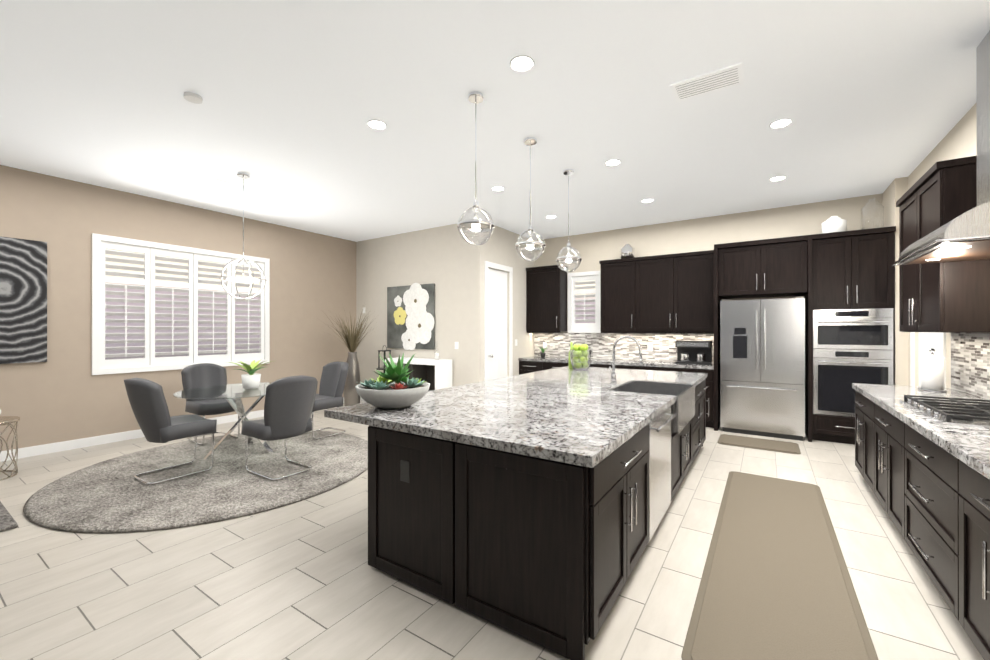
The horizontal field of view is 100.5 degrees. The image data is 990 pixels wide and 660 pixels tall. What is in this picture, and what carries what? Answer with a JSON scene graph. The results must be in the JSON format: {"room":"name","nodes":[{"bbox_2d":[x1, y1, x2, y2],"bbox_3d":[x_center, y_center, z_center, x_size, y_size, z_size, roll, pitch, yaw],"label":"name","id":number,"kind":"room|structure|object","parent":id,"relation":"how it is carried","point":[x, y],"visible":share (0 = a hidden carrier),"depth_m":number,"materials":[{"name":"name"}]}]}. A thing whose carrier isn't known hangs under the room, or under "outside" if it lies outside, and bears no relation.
{"room":"kitchen","nodes":[
{"label":"kitchen","id":0,"kind":"room"},
{"bbox_2d":[0,165,355,450],"bbox_3d":[-5.204,-0.185,4.967,0.150,3.250,8.620,0,0,33],"label":"wall","id":1,"kind":"structure","parent":0,"point":[62,393],"depth_m":5.29,"materials":[{"name":"beige paint"}]},
{"bbox_2d":[0,236,46,363],"bbox_3d":[-5.568,-0.326,4.240,0.038,1.390,1.305,0,0,33],"label":"painting","id":2,"kind":"object","parent":1,"relation":"attached to","point":[23,300],"visible":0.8,"depth_m":4.62,"materials":[{"name":"paint"}]},
{"bbox_2d":[0,397,343,461],"bbox_3d":[-5.168,1.385,4.870,0.015,0.110,8.500,0,0,33],"label":"baseboard","id":3,"kind":"structure","parent":1,"relation":"attached to","point":[67,445],"depth_m":5.07,"materials":[{"name":"white wood"}]},
{"bbox_2d":[92,233,269,374],"bbox_3d":[-4.444,-0.319,6.047,0.130,1.760,2.180,0,0,33],"label":"window shutters","id":4,"kind":"object","parent":1,"relation":"attached to","point":[149,361],"visible":0.92,"depth_m":5.80,"materials":[{"name":"white wood"}]},
{"bbox_2d":[356,224,483,386],"bbox_3d":[-1.508,-0.182,7.621,3.100,3.250,0.120,0,0,33],"label":"wall","id":5,"kind":"structure","parent":0,"point":[447,261],"depth_m":7.25,"materials":[{"name":"beige paint"}]},
{"bbox_2d":[387,283,434,349],"bbox_3d":[-1.552,-0.242,7.551,1.205,1.230,0.041,0,0,33],"label":"flower painting","id":6,"kind":"object","parent":5,"relation":"attached to","point":[410,317],"visible":1,"depth_m":7.51,"materials":[{"name":"fabric"}]},
{"bbox_2d":[0,401,983,659],"bbox_3d":[-0.425,1.489,3.540,13.000,0.100,12.500,0,0,33],"label":"floor","id":7,"kind":"structure","parent":0,"point":[300,581],"depth_m":2.32,"materials":[{"name":"tile"}]},
{"bbox_2d":[0,501,17,531],"bbox_3d":[-4.122,1.423,2.965,1.060,0.029,0.770,0,0,33],"label":"shag rug","id":8,"kind":"object","parent":7,"relation":"on","point":[7,521],"visible":1,"depth_m":3.04,"materials":[{"name":"grey carpet"}]},
{"bbox_2d":[0,416,19,480],"bbox_3d":[-4.937,1.158,3.963,0.480,0.558,0.480,0,0,33],"label":"wire side table","id":9,"kind":"object","parent":7,"relation":"on","point":[7,420],"visible":1,"depth_m":4.08,"materials":[{"name":"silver metal"}]},
{"bbox_2d":[23,430,367,532],"bbox_3d":[-2.776,1.424,4.371,2.940,0.029,2.940,0,0,33],"label":"shag rug","id":10,"kind":"object","parent":7,"relation":"on","point":[112,495],"visible":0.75,"depth_m":3.76,"materials":[{"name":"grey carpet"}]},
{"bbox_2d":[124,378,216,484],"bbox_3d":[-3.174,0.924,4.002,0.536,0.965,0.655,0,0,33],"label":"chair","id":11,"kind":"object","parent":10,"relation":"on","point":[157,423],"visible":1,"depth_m":3.79,"materials":[{"name":"grey leather"}]},
{"bbox_2d":[181,363,239,444],"bbox_3d":[-3.688,0.926,5.344,0.655,0.965,0.536,0,0,33],"label":"chair","id":12,"kind":"object","parent":10,"relation":"on","point":[201,375],"visible":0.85,"depth_m":5.29,"materials":[{"name":"grey leather"}]},
{"bbox_2d":[173,382,273,459],"bbox_3d":[-2.925,1.048,4.781,1.280,0.721,1.280,0,0,33],"label":"glass dining table","id":13,"kind":"object","parent":10,"relation":"on","point":[230,392],"visible":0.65,"depth_m":4.64,"materials":[{"name":"clear glass"}]},
{"bbox_2d":[229,359,271,389],"bbox_3d":[-2.829,0.520,4.795,0.407,0.333,0.420,0,0,33],"label":"potted plant","id":14,"kind":"object","parent":13,"relation":"on","point":[251,380],"visible":1,"depth_m":4.72,"materials":[{"name":"white ceramic"}]},
{"bbox_2d":[241,375,317,480],"bbox_3d":[-2.116,0.925,4.104,0.655,0.965,0.536,0,0,33],"label":"chair","id":15,"kind":"object","parent":10,"relation":"on","point":[289,404],"visible":1,"depth_m":3.92,"materials":[{"name":"grey leather"}]},
{"bbox_2d":[304,361,348,439],"bbox_3d":[-2.323,0.926,5.603,0.536,0.965,0.655,0,0,33],"label":"chair","id":16,"kind":"object","parent":10,"relation":"on","point":[332,382],"visible":0.79,"depth_m":5.66,"materials":[{"name":"grey leather"}]},
{"bbox_2d":[327,305,381,405],"bbox_3d":[-2.574,0.466,7.332,1.244,1.953,1.143,0,0,33],"label":"vase","id":17,"kind":"object","parent":7,"relation":"on","point":[351,395],"visible":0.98,"depth_m":7.24,"materials":[{"name":"silver metal"}]},
{"bbox_2d":[376,345,390,372],"bbox_3d":[-2.038,0.860,7.598,0.300,1.164,0.300,0,0,33],"label":"lantern","id":18,"kind":"object","parent":7,"relation":"on","point":[384,366],"visible":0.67,"depth_m":7.58,"materials":[{"name":"black metal"}]},
{"bbox_2d":[387,357,451,390],"bbox_3d":[-1.327,0.972,7.179,1.190,0.940,0.383,0,0,33],"label":"console table","id":19,"kind":"object","parent":7,"relation":"on","point":[436,374],"visible":0.33,"depth_m":7.00,"materials":[{"name":"white wood"}]},
{"bbox_2d":[434,342,438,359],"bbox_3d":[-0.984,0.346,6.963,0.090,0.310,0.090,0,0,33],"label":"bottle","id":20,"kind":"object","parent":19,"relation":"on","point":[436,355],"visible":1,"depth_m":6.94,"materials":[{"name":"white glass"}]},
{"bbox_2d":[519,360,546,374],"bbox_3d":[0.859,1.010,7.878,0.565,0.866,0.640,0,0,33],"label":"base cabinet","id":21,"kind":"object","parent":7,"relation":"on","point":[532,364],"depth_m":7.62,"materials":[{"name":"brown wood"}]},
{"bbox_2d":[368,378,708,659],"bbox_3d":[0.916,1.006,3.740,1.461,0.866,3.950,0,0,33],"label":"kitchen island","id":22,"kind":"object","parent":7,"relation":"on","point":[533,507],"depth_m":2.05,"materials":[{"name":"brown wood"}]},
{"bbox_2d":[324,366,707,469],"bbox_3d":[0.736,0.548,3.863,1.825,0.048,3.986,0,0,33],"label":"island countertop","id":23,"kind":"structure","parent":22,"relation":"on","point":[572,417],"depth_m":2.61,"materials":[{"name":"grey stone"}]},
{"bbox_2d":[355,353,429,408],"bbox_3d":[-0.695,0.341,2.821,0.500,0.362,0.500,0,0,33],"label":"succulent bowl","id":24,"kind":"object","parent":23,"relation":"on","point":[394,387],"visible":1,"depth_m":2.71,"materials":[{"name":"ceramic"}]},
{"bbox_2d":[569,342,591,369],"bbox_3d":[1.105,0.345,5.467,0.355,0.360,0.290,0,0,33],"label":"vase","id":25,"kind":"object","parent":23,"relation":"on","point":[578,357],"visible":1,"depth_m":5.39,"materials":[{"name":"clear glass"}]},
{"bbox_2d":[609,336,642,383],"bbox_3d":[1.253,0.290,3.936,0.311,0.467,0.099,0,0,33],"label":"gooseneck faucet","id":26,"kind":"object","parent":23,"relation":"on","point":[613,376],"visible":1,"depth_m":3.99,"materials":[{"name":"silver metal"}]},
{"bbox_2d":[611,381,694,433],"bbox_3d":[1.466,0.682,3.816,0.584,0.297,0.908,0,0,33],"label":"sink","id":27,"kind":"object","parent":23,"relation":"in","point":[683,407],"visible":0.44,"depth_m":3.94,"materials":[{"name":"silver metal"}]},
{"bbox_2d":[547,360,568,369],"bbox_3d":[1.328,1.010,7.569,0.814,0.866,0.640,0,0,33],"label":"base cabinet","id":28,"kind":"object","parent":7,"relation":"on","point":[551,364],"depth_m":7.34,"materials":[{"name":"brown wood"}]},
{"bbox_2d":[589,364,622,368],"bbox_3d":[1.918,1.010,7.180,0.728,0.866,0.640,0,0,33],"label":"base cabinet","id":29,"kind":"object","parent":7,"relation":"on","point":[620,366],"depth_m":6.85,"materials":[{"name":"brown wood"}]},
{"bbox_2d":[623,364,670,370],"bbox_3d":[2.509,1.009,6.791,0.814,0.866,0.640,0,0,33],"label":"base cabinet","id":30,"kind":"object","parent":7,"relation":"on","point":[625,366],"depth_m":6.51,"materials":[{"name":"brown wood"}]},
{"bbox_2d":[671,368,713,427],"bbox_3d":[3.047,1.009,6.437,0.731,0.866,0.640,0,0,33],"label":"base cabinet","id":31,"kind":"object","parent":7,"relation":"on","point":[709,392],"depth_m":6.01,"materials":[{"name":"brown wood"}]},
{"bbox_2d":[519,356,713,367],"bbox_3d":[1.985,0.551,7.131,3.268,0.048,0.650,0,0,33],"label":"countertop","id":32,"kind":"structure","parent":31,"relation":"on","point":[658,364],"depth_m":6.73,"materials":[{"name":"grey stone"}]},
{"bbox_2d":[536,345,546,357],"bbox_3d":[0.894,0.411,7.856,0.240,0.232,0.298,0,0,33],"label":"potted plant","id":33,"kind":"object","parent":32,"relation":"on","point":[542,354],"visible":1,"depth_m":7.81,"materials":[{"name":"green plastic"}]},
{"bbox_2d":[675,341,711,364],"bbox_3d":[3.092,0.348,6.405,0.480,0.354,0.303,0,0,33],"label":"coffee maker","id":34,"kind":"object","parent":32,"relation":"on","point":[695,352],"visible":1,"depth_m":6.33,"materials":[{"name":"black plastic"}]},
{"bbox_2d":[717,434,800,453],"bbox_3d":[3.325,1.432,5.213,0.860,0.014,0.580,0,0,33],"label":"area rug","id":35,"kind":"object","parent":7,"relation":"on","point":[764,444],"visible":1,"depth_m":5.17,"materials":[{"name":"brown"}]},
{"bbox_2d":[720,296,804,440],"bbox_3d":[3.779,0.503,5.849,0.960,1.875,0.779,0,0,33],"label":"refrigerator","id":36,"kind":"object","parent":7,"relation":"on","point":[762,367],"visible":1,"depth_m":5.55,"materials":[{"name":"silver metal"}]},
{"bbox_2d":[681,471,878,659],"bbox_3d":[1.890,1.430,2.781,0.720,0.014,2.920,0,0,33],"label":"runner rug","id":37,"kind":"object","parent":7,"relation":"on","point":[776,583],"visible":1,"depth_m":2.29,"materials":[{"name":"brown carpet"}]},
{"bbox_2d":[714,226,895,444],"bbox_3d":[4.131,0.106,5.675,1.910,2.670,0.720,0,0,33],"label":"tall cabinet","id":38,"kind":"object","parent":7,"relation":"on","point":[853,269],"depth_m":5.30,"materials":[{"name":"brown wood"}]},
{"bbox_2d":[822,216,846,232],"bbox_3d":[4.465,-1.361,5.420,0.260,0.260,0.256,0,0,33],"label":"decorative jar","id":39,"kind":"object","parent":38,"relation":"on","point":[834,224],"visible":0.81,"depth_m":5.33,"materials":[{"name":"white ceramic"}]},
{"bbox_2d":[813,308,892,416],"bbox_3d":[4.505,0.410,5.224,0.758,1.340,0.372,0,0,33],"label":"double wall oven","id":40,"kind":"object","parent":38,"relation":"in","point":[850,346],"visible":0.92,"depth_m":5.14,"materials":[{"name":"silver metal"}]},
{"bbox_2d":[855,391,867,483],"bbox_3d":[3.559,1.006,3.471,0.668,0.866,0.931,0,0,33],"label":"base cabinet","id":41,"kind":"object","parent":7,"relation":"on","point":[861,404],"depth_m":3.72,"materials":[{"name":"brown wood"}]},
{"bbox_2d":[868,399,899,531],"bbox_3d":[3.116,1.005,2.799,0.668,0.866,0.934,0,0,33],"label":"base cabinet","id":42,"kind":"object","parent":7,"relation":"on","point":[881,425],"depth_m":3.03,"materials":[{"name":"brown wood"}]},
{"bbox_2d":[896,419,951,610],"bbox_3d":[2.620,1.005,2.046,0.668,0.866,0.998,0,0,33],"label":"base cabinet","id":43,"kind":"object","parent":7,"relation":"on","point":[926,478],"depth_m":2.24,"materials":[{"name":"brown wood"}]},
{"bbox_2d":[852,383,989,482],"bbox_3d":[2.616,0.546,2.060,0.688,0.048,4.368,0,0,33],"label":"countertop","id":44,"kind":"structure","parent":43,"relation":"on","point":[971,445],"depth_m":2.23,"materials":[{"name":"grey stone"}]},
{"bbox_2d":[918,348,946,391],"bbox_3d":[3.774,0.341,3.552,0.170,0.364,0.170,0,0,33],"label":"paper towel holder","id":45,"kind":"object","parent":44,"relation":"on","point":[932,372],"visible":1,"depth_m":3.51,"materials":[{"name":"white paper"}]},
{"bbox_2d":[899,395,989,427],"bbox_3d":[2.939,0.497,2.522,0.500,0.050,0.900,0,0,33],"label":"gas cooktop","id":46,"kind":"object","parent":44,"relation":"in","point":[963,413],"visible":1,"depth_m":2.51,"materials":[{"name":"silver metal"}]},
{"bbox_2d":[952,459,989,659],"bbox_3d":[2.124,1.004,1.293,0.668,0.866,0.934,0,0,33],"label":"base cabinet","id":47,"kind":"object","parent":7,"relation":"on","point":[970,491],"depth_m":1.76,"materials":[{"name":"brown wood"}]},
{"bbox_2d":[0,0,989,241],"bbox_3d":[-0.425,-1.861,3.543,13.000,0.100,12.500,0,0,33],"label":"ceiling","id":48,"kind":"structure","parent":0,"point":[870,97],"depth_m":3.29,"materials":[{"name":"white paint"}]},
{"bbox_2d":[183,92,202,103],"bbox_3d":[-2.337,-1.796,3.186,0.120,0.029,0.120,0,0,33],"label":"smoke detector","id":49,"kind":"object","parent":48,"relation":"attached to","point":[192,97],"visible":1,"depth_m":3.17,"materials":[{"name":"white plastic"}]},
{"bbox_2d":[219,172,265,298],"bbox_3d":[-2.925,-1.082,4.783,0.470,1.453,0.470,0,0,33],"label":"pendant chandelier","id":50,"kind":"object","parent":48,"relation":"hanging from","point":[235,279],"visible":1,"depth_m":4.77,"materials":[{"name":"silver metal"}]},
{"bbox_2d":[367,120,386,129],"bbox_3d":[-1.036,-1.807,3.615,0.173,0.010,0.172,0,0,33],"label":"recessed light","id":51,"kind":"object","parent":48,"relation":"in","point":[374,124],"depth_m":3.62,"materials":[{"name":"white plastic"}]},
{"bbox_2d":[457,91,494,244],"bbox_3d":[-0.148,-1.232,3.181,0.292,1.156,0.292,0,0,33],"label":"pendant light","id":52,"kind":"object","parent":48,"relation":"hanging from","point":[475,97],"visible":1,"depth_m":3.16,"materials":[{"name":"clear glass"}]},
{"bbox_2d":[491,186,504,190],"bbox_3d":[0.038,-1.806,5.247,0.167,0.010,0.173,0,0,33],"label":"recessed light","id":53,"kind":"object","parent":48,"relation":"in","point":[497,188],"depth_m":5.26,"materials":[{"name":"white plastic"}]},
{"bbox_2d":[509,55,534,71],"bbox_3d":[0.183,-1.808,2.787,0.171,0.010,0.176,0,0,33],"label":"recessed light","id":54,"kind":"object","parent":48,"relation":"in","point":[521,63],"depth_m":2.79,"materials":[{"name":"white plastic"}]},
{"bbox_2d":[515,137,545,260],"bbox_3d":[0.336,-1.232,3.916,0.292,1.156,0.292,0,0,33],"label":"pendant light","id":55,"kind":"object","parent":48,"relation":"hanging from","point":[530,142],"visible":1,"depth_m":3.90,"materials":[{"name":"clear glass"}]},
{"bbox_2d":[546,215,556,218],"bbox_3d":[0.893,-1.804,6.544,0.158,0.010,0.184,0,0,33],"label":"recessed light","id":56,"kind":"object","parent":48,"relation":"in","point":[549,216],"depth_m":6.55,"materials":[{"name":"white"}]},
{"bbox_2d":[556,169,581,272],"bbox_3d":[0.837,-1.231,4.675,0.292,1.156,0.292,0,0,33],"label":"pendant light","id":57,"kind":"object","parent":48,"relation":"hanging from","point":[560,260],"visible":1,"depth_m":4.66,"materials":[{"name":"clear glass"}]},
{"bbox_2d":[605,159,620,165],"bbox_3d":[1.271,-1.806,4.438,0.160,0.010,0.181,0,0,33],"label":"recessed light","id":58,"kind":"object","parent":48,"relation":"in","point":[614,162],"depth_m":4.44,"materials":[{"name":"white"}]},
{"bbox_2d":[641,199,653,202],"bbox_3d":[2.130,-1.805,5.738,0.160,0.010,0.177,0,0,33],"label":"recessed light","id":59,"kind":"object","parent":48,"relation":"in","point":[645,200],"depth_m":5.74,"materials":[{"name":"white"}]},
{"bbox_2d":[670,62,743,101],"bbox_3d":[1.553,-1.804,3.018,0.460,0.013,0.260,0,0,33],"label":"ceiling vent","id":60,"kind":"object","parent":48,"relation":"in","point":[717,80],"depth_m":3.00,"materials":[{"name":"white metal"}]},
{"bbox_2d":[769,176,785,181],"bbox_3d":[3.362,-1.806,4.899,0.159,0.010,0.183,0,0,33],"label":"recessed light","id":61,"kind":"object","parent":48,"relation":"in","point":[778,178],"depth_m":4.91,"materials":[{"name":"white"}]},
{"bbox_2d":[769,118,792,128],"bbox_3d":[2.495,-1.807,3.593,0.166,0.010,0.181,0,0,33],"label":"recessed light","id":62,"kind":"object","parent":48,"relation":"in","point":[780,123],"depth_m":3.60,"materials":[{"name":"white plastic"}]},
{"bbox_2d":[484,224,534,376],"bbox_3d":[0.286,-0.182,7.636,0.120,3.250,1.880,0,0,33],"label":"wall","id":63,"kind":"structure","parent":0,"point":[499,246],"depth_m":7.67,"materials":[{"name":"beige paint"}]},
{"bbox_2d":[488,268,506,379],"bbox_3d":[0.059,0.193,7.199,0.143,2.498,0.696,0,0,33],"label":"hall door","id":64,"kind":"structure","parent":63,"relation":"in","point":[497,324],"depth_m":7.23,"materials":[{"name":"white wood"}]},
{"bbox_2d":[484,261,512,380],"bbox_3d":[0.074,0.147,7.189,0.018,2.590,0.880,0,0,33],"label":"door frame","id":65,"kind":"structure","parent":63,"relation":"attached to","point":[487,264],"depth_m":7.05,"materials":[{"name":"white wood"}]},
{"bbox_2d":[535,193,881,361],"bbox_3d":[3.094,-0.183,6.864,5.420,3.250,0.120,0,0,33],"label":"wall","id":66,"kind":"structure","parent":0,"point":[682,236],"depth_m":6.57,"materials":[{"name":"beige paint"}]},
{"bbox_2d":[526,265,567,332],"bbox_3d":[0.999,-0.592,7.962,0.708,1.230,0.350,0,0,33],"label":"upper cabinet","id":67,"kind":"object","parent":66,"relation":"attached to","point":[546,286],"depth_m":7.80,"materials":[{"name":"brown wood"}]},
{"bbox_2d":[568,271,600,332],"bbox_3d":[1.702,-0.517,7.751,0.660,1.140,0.130,0,0,33],"label":"window shutters","id":68,"kind":"object","parent":66,"relation":"attached to","point":[588,277],"visible":0.96,"depth_m":7.72,"materials":[{"name":"white wood"}]},
{"bbox_2d":[599,258,637,332],"bbox_3d":[2.213,-0.593,7.161,0.660,1.230,0.350,0,0,33],"label":"upper cabinet","id":69,"kind":"object","parent":66,"relation":"attached to","point":[619,277],"depth_m":7.02,"materials":[{"name":"brown wood"}]},
{"bbox_2d":[620,244,634,258],"bbox_3d":[2.290,-1.345,7.117,0.240,0.270,0.236,0,0,33],"label":"decorative jar","id":70,"kind":"object","parent":69,"relation":"on","point":[627,250],"visible":0.9,"depth_m":7.02,"materials":[{"name":"silver metal"}]},
{"bbox_2d":[534,331,713,362],"bbox_3d":[2.161,0.275,7.398,3.267,0.501,0.010,0,0,33],"label":"backsplash","id":71,"kind":"structure","parent":66,"relation":"attached to","point":[600,345],"depth_m":7.34,"materials":[{"name":"tile"}]},
{"bbox_2d":[648,344,652,350],"bbox_3d":[2.660,0.302,7.059,0.080,0.120,0.005,0,0,33],"label":"switch plate","id":72,"kind":"object","parent":66,"relation":"attached to","point":[650,347],"depth_m":7.05,"materials":[{"name":"white plastic"}]},
{"bbox_2d":[638,250,713,332],"bbox_3d":[2.907,-0.593,6.704,1.258,1.230,0.350,0,0,33],"label":"upper cabinet","id":73,"kind":"object","parent":66,"relation":"attached to","point":[670,293],"depth_m":6.51,"materials":[{"name":"brown wood"}]},
{"bbox_2d":[861,198,883,228],"bbox_3d":[4.758,-1.442,5.191,0.220,0.420,0.217,0,0,33],"label":"decorative jar","id":74,"kind":"object","parent":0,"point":[864,207],"visible":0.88,"depth_m":5.18,"materials":[{"name":"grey glass"}]},
{"bbox_2d":[882,177,907,385],"bbox_3d":[5.001,-0.185,5.152,0.111,3.250,0.640,0,0,33],"label":"wall","id":75,"kind":"structure","parent":0,"point":[895,191],"depth_m":4.90,"materials":[{"name":"beige paint"}]},
{"bbox_2d":[908,103,976,387],"bbox_3d":[3.513,-0.187,2.683,0.120,3.250,6.400,0,0,33],"label":"wall","id":76,"kind":"structure","parent":0,"point":[959,140],"depth_m":3.76,"materials":[{"name":"beige paint"}]},
{"bbox_2d":[910,332,945,387],"bbox_3d":[4.479,0.294,4.274,0.018,2.290,1.060,0,0,33],"label":"door frame","id":77,"kind":"structure","parent":76,"relation":"attached to","point":[912,352],"depth_m":4.64,"materials":[{"name":"white"}]},
{"bbox_2d":[919,332,939,386],"bbox_3d":[4.525,0.340,4.244,0.048,2.198,0.876,0,0,33],"label":"pantry door","id":78,"kind":"structure","parent":76,"relation":"in","point":[928,341],"depth_m":4.34,"materials":[{"name":"white wood"}]},
{"bbox_2d":[891,30,989,265],"bbox_3d":[2.956,-1.143,2.512,0.612,1.334,1.014,0,0,33],"label":"range hood","id":79,"kind":"object","parent":76,"relation":"attached to","point":[965,236],"visible":1,"depth_m":2.52,"materials":[{"name":"silver metal"}]},
{"bbox_2d":[896,155,989,332],"bbox_3d":[3.631,-0.597,3.330,0.391,1.230,1.110,0,0,33],"label":"upper cabinet","id":80,"kind":"object","parent":76,"relation":"attached to","point":[948,297],"visible":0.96,"depth_m":2.96,"materials":[{"name":"brown wood"}]},
{"bbox_2d":[951,333,989,399],"bbox_3d":[2.899,0.270,1.873,0.010,0.500,4.367,0,0,33],"label":"backsplash","id":81,"kind":"structure","parent":76,"relation":"attached to","point":[970,363],"depth_m":3.33,"materials":[{"name":"tile"}]},
{"label":"outside","id":82,"kind":"structure","parent":0,"visible":0},
{"bbox_2d":[105,249,594,359],"bbox_3d":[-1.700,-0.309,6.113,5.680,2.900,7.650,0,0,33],"label":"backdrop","id":83,"kind":"structure","parent":82,"point":[167,318],"depth_m":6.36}
]}

